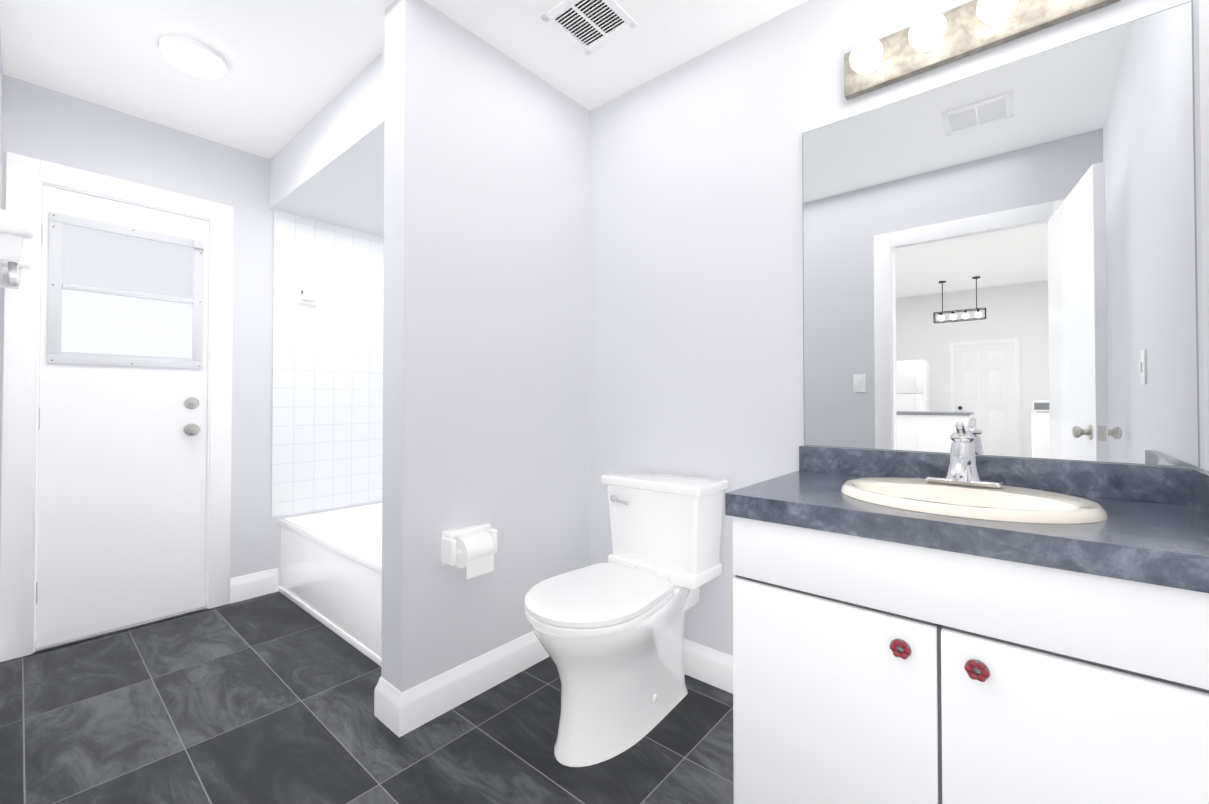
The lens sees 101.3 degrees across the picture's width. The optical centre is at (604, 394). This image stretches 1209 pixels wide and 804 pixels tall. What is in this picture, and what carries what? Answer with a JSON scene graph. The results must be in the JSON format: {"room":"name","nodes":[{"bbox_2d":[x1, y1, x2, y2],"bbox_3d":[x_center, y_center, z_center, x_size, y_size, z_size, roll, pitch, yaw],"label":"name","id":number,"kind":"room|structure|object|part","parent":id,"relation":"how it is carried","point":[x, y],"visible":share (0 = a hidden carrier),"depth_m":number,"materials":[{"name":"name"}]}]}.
{"room":"bathroom","nodes":[
{"label":"bathroom","id":0,"kind":"room"},
{"bbox_2d":[0,31,2,209],"bbox_3d":[-1.189,-0.411,0.872,3.550,3.000,0.100,-1,-1,40],"label":"wall","id":1,"kind":"structure","parent":0,"point":[1,77],"depth_m":1.97,"materials":[{"name":"white paint"}]},
{"bbox_2d":[0,210,35,288],"bbox_3d":[-2.154,-0.509,1.815,0.660,0.160,0.086,-1,-1,40],"label":"towel rail","id":2,"kind":"object","parent":1,"relation":"attached to","point":[16,230],"visible":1,"depth_m":1.62,"materials":[{"name":"white plastic"}]},
{"bbox_2d":[0,74,381,585],"bbox_3d":[-2.006,-0.108,2.727,0.100,2.440,1.880,-1,-1,40],"label":"wall","id":3,"kind":"structure","parent":0,"point":[45,124],"depth_m":2.66,"materials":[{"name":"white paint"}]},
{"bbox_2d":[0,152,233,661],"bbox_3d":[-2.282,0.049,2.386,0.117,2.117,0.779,-1,-1,40],"label":"door frame","id":4,"kind":"structure","parent":3,"relation":"attached to","point":[27,177],"depth_m":2.13,"materials":[{"name":"white wood"}]},
{"bbox_2d":[35,606,205,652],"bbox_3d":[-2.284,1.102,2.374,0.112,0.012,0.581,-1,-1,40],"label":"door threshold sill","id":5,"kind":"structure","parent":3,"relation":"attached to","point":[76,640],"depth_m":2.31,"materials":[{"name":"white wood"}]},
{"bbox_2d":[36,185,208,647],"bbox_3d":[-2.252,0.093,2.353,0.108,2.004,0.587,-1,-1,40],"label":"entry door","id":6,"kind":"structure","parent":3,"relation":"in","point":[121,515],"depth_m":2.34,"materials":[{"name":"white paint"}]},
{"bbox_2d":[271,210,383,516],"bbox_3d":[-1.622,-0.174,3.097,0.008,1.738,0.780,-1,-1,40],"label":"wall tile","id":7,"kind":"structure","parent":3,"relation":"attached to","point":[327,401],"depth_m":2.99,"materials":[{"name":"white tile"}]},
{"bbox_2d":[295,283,316,305],"bbox_3d":[-1.731,-0.591,2.901,0.087,0.120,0.110,-1,-1,40],"label":"soap dish","id":8,"kind":"object","parent":7,"relation":"attached to","point":[306,294],"depth_m":2.88,"materials":[{"name":"white ceramic"}]},
{"bbox_2d":[381,296,382,314],"bbox_3d":[-1.405,-0.586,3.285,0.087,0.120,0.110,-1,-1,40],"label":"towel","id":9,"kind":"object","parent":7,"relation":"attached to","point":[382,296],"depth_m":3.27,"materials":[{"name":"white"}]},
{"bbox_2d":[269,49,384,236],"bbox_3d":[-1.034,-1.189,2.611,1.550,0.280,0.820,-1,-1,40],"label":"soffit","id":10,"kind":"structure","parent":0,"point":[327,163],"depth_m":2.40,"materials":[{"name":"white paint"}]},
{"bbox_2d":[0,591,733,803],"bbox_3d":[-0.581,1.148,1.569,3.750,0.100,1.980,-1,-1,40],"label":"floor","id":11,"kind":"structure","parent":0,"point":[266,699],"depth_m":1.61,"materials":[{"name":"tile"}]},
{"bbox_2d":[278,503,381,665],"bbox_3d":[-1.022,0.904,2.599,1.526,0.414,0.760,-1,-1,40],"label":"bathtub","id":12,"kind":"object","parent":11,"relation":"on","point":[331,571],"visible":0.31,"depth_m":2.44,"materials":[{"name":"white ceramic"}]},
{"bbox_2d":[525,470,728,766],"bbox_3d":[0.056,0.707,1.700,0.444,0.784,0.742,-1,-1,40],"label":"toilet","id":13,"kind":"object","parent":11,"relation":"on","point":[609,635],"visible":1,"depth_m":1.61,"materials":[{"name":"white ceramic"}]},
{"bbox_2d":[725,422,1208,803],"bbox_3d":[0.821,0.581,1.176,0.887,1.025,0.573,-1,-1,40],"label":"bathroom vanity","id":14,"kind":"object","parent":11,"relation":"on","point":[961,623],"visible":1,"depth_m":0.99,"materials":[{"name":"white laminate"}]},
{"bbox_3d":[0.648,0.513,0.965,0.162,0.037,0.027,-1,-1,40],"label":"knob","id":15,"kind":"part","parent":14,"relation":"part of","materials":[{"name":"red metal"}]},
{"bbox_2d":[925,422,1002,487],"bbox_3d":[0.889,0.150,1.238,0.160,0.162,0.157,-1,-1,40],"label":"faucet","id":16,"kind":"object","parent":14,"relation":"on","point":[962,471],"depth_m":1.25,"materials":[{"name":"silver metal"}]},
{"bbox_2d":[841,477,1107,523],"bbox_3d":[0.830,0.300,1.167,0.500,0.144,0.410,-1,-1,40],"label":"sink","id":17,"kind":"object","parent":14,"relation":"in","point":[989,501],"depth_m":1.14,"materials":[{"name":"white ceramic"}]},
{"bbox_2d":[0,0,807,158],"bbox_3d":[-0.549,-1.381,1.639,3.750,0.080,1.880,-1,-1,40],"label":"ceiling","id":18,"kind":"structure","parent":0,"point":[295,67],"depth_m":1.92,"materials":[{"name":"white paint"}]},
{"bbox_2d":[158,35,227,78],"bbox_3d":[-1.614,-1.307,1.951,0.212,0.062,0.212,-1,-1,40],"label":"dome ceiling light","id":19,"kind":"object","parent":18,"relation":"attached to","point":[193,57],"visible":1,"depth_m":1.91,"materials":[{"name":"white glass"}]},
{"bbox_2d":[541,0,637,54],"bbox_3d":[-0.052,-1.332,1.768,0.245,0.013,0.245,-1,-1,40],"label":"ceiling vent","id":20,"kind":"object","parent":18,"relation":"in","point":[587,27],"visible":1,"depth_m":1.77,"materials":[{"name":"white"}]},
{"bbox_2d":[381,0,589,691],"bbox_3d":[-0.418,-0.117,2.017,0.140,2.440,0.910,-1,-1,40],"label":"wall","id":21,"kind":"structure","parent":0,"point":[486,306],"depth_m":1.84,"materials":[{"name":"white paint"}]},
{"bbox_2d":[386,631,549,736],"bbox_3d":[-0.377,1.037,1.931,0.016,0.130,0.886,-1,-1,40],"label":"baseboard","id":22,"kind":"structure","parent":21,"relation":"attached to","point":[397,712],"depth_m":1.76,"materials":[{"name":"white wood"}]},
{"bbox_2d":[441,522,497,578],"bbox_3d":[-0.468,0.548,1.751,0.113,0.153,0.192,-1,-1,40],"label":"toilet paper holder","id":23,"kind":"object","parent":21,"relation":"attached to","point":[473,549],"visible":1,"depth_m":1.71,"materials":[{"name":"white ceramic"}]},
{"bbox_2d":[589,0,1205,655],"bbox_3d":[0.027,-0.113,2.302,3.750,2.440,0.100,-1,-1,40],"label":"wall","id":24,"kind":"structure","parent":0,"point":[695,266],"depth_m":1.88,"materials":[{"name":"white paint"}]},
{"bbox_2d":[684,639,732,693],"bbox_3d":[0.296,1.038,1.984,0.975,0.130,0.016,-1,-1,40],"label":"baseboard","id":25,"kind":"structure","parent":24,"relation":"attached to","point":[713,667],"depth_m":1.89,"materials":[{"name":"white wood"}]},
{"bbox_2d":[844,0,1120,99],"bbox_3d":[0.975,-1.020,1.352,0.620,0.140,0.135,-1,-1,40],"label":"sconce","id":26,"kind":"object","parent":24,"relation":"attached to","point":[925,42],"visible":1,"depth_m":1.38,"materials":[{"name":"beige metal"}]},
{"bbox_2d":[802,0,1199,467],"bbox_3d":[1.006,-0.362,1.403,0.870,1.062,0.006,-1,-1,40],"label":"mirror","id":27,"kind":"object","parent":24,"relation":"attached to","point":[1000,261],"visible":0.93,"depth_m":1.32,"materials":[{"name":"silver mirror"}]},
{"bbox_2d":[1198,0,1208,470],"bbox_3d":[0.779,-0.137,0.367,0.100,2.440,1.880,-1,-1,40],"label":"wall","id":28,"kind":"structure","parent":0,"point":[1203,5],"depth_m":1.10,"materials":[{"name":"white paint"}]}
]}

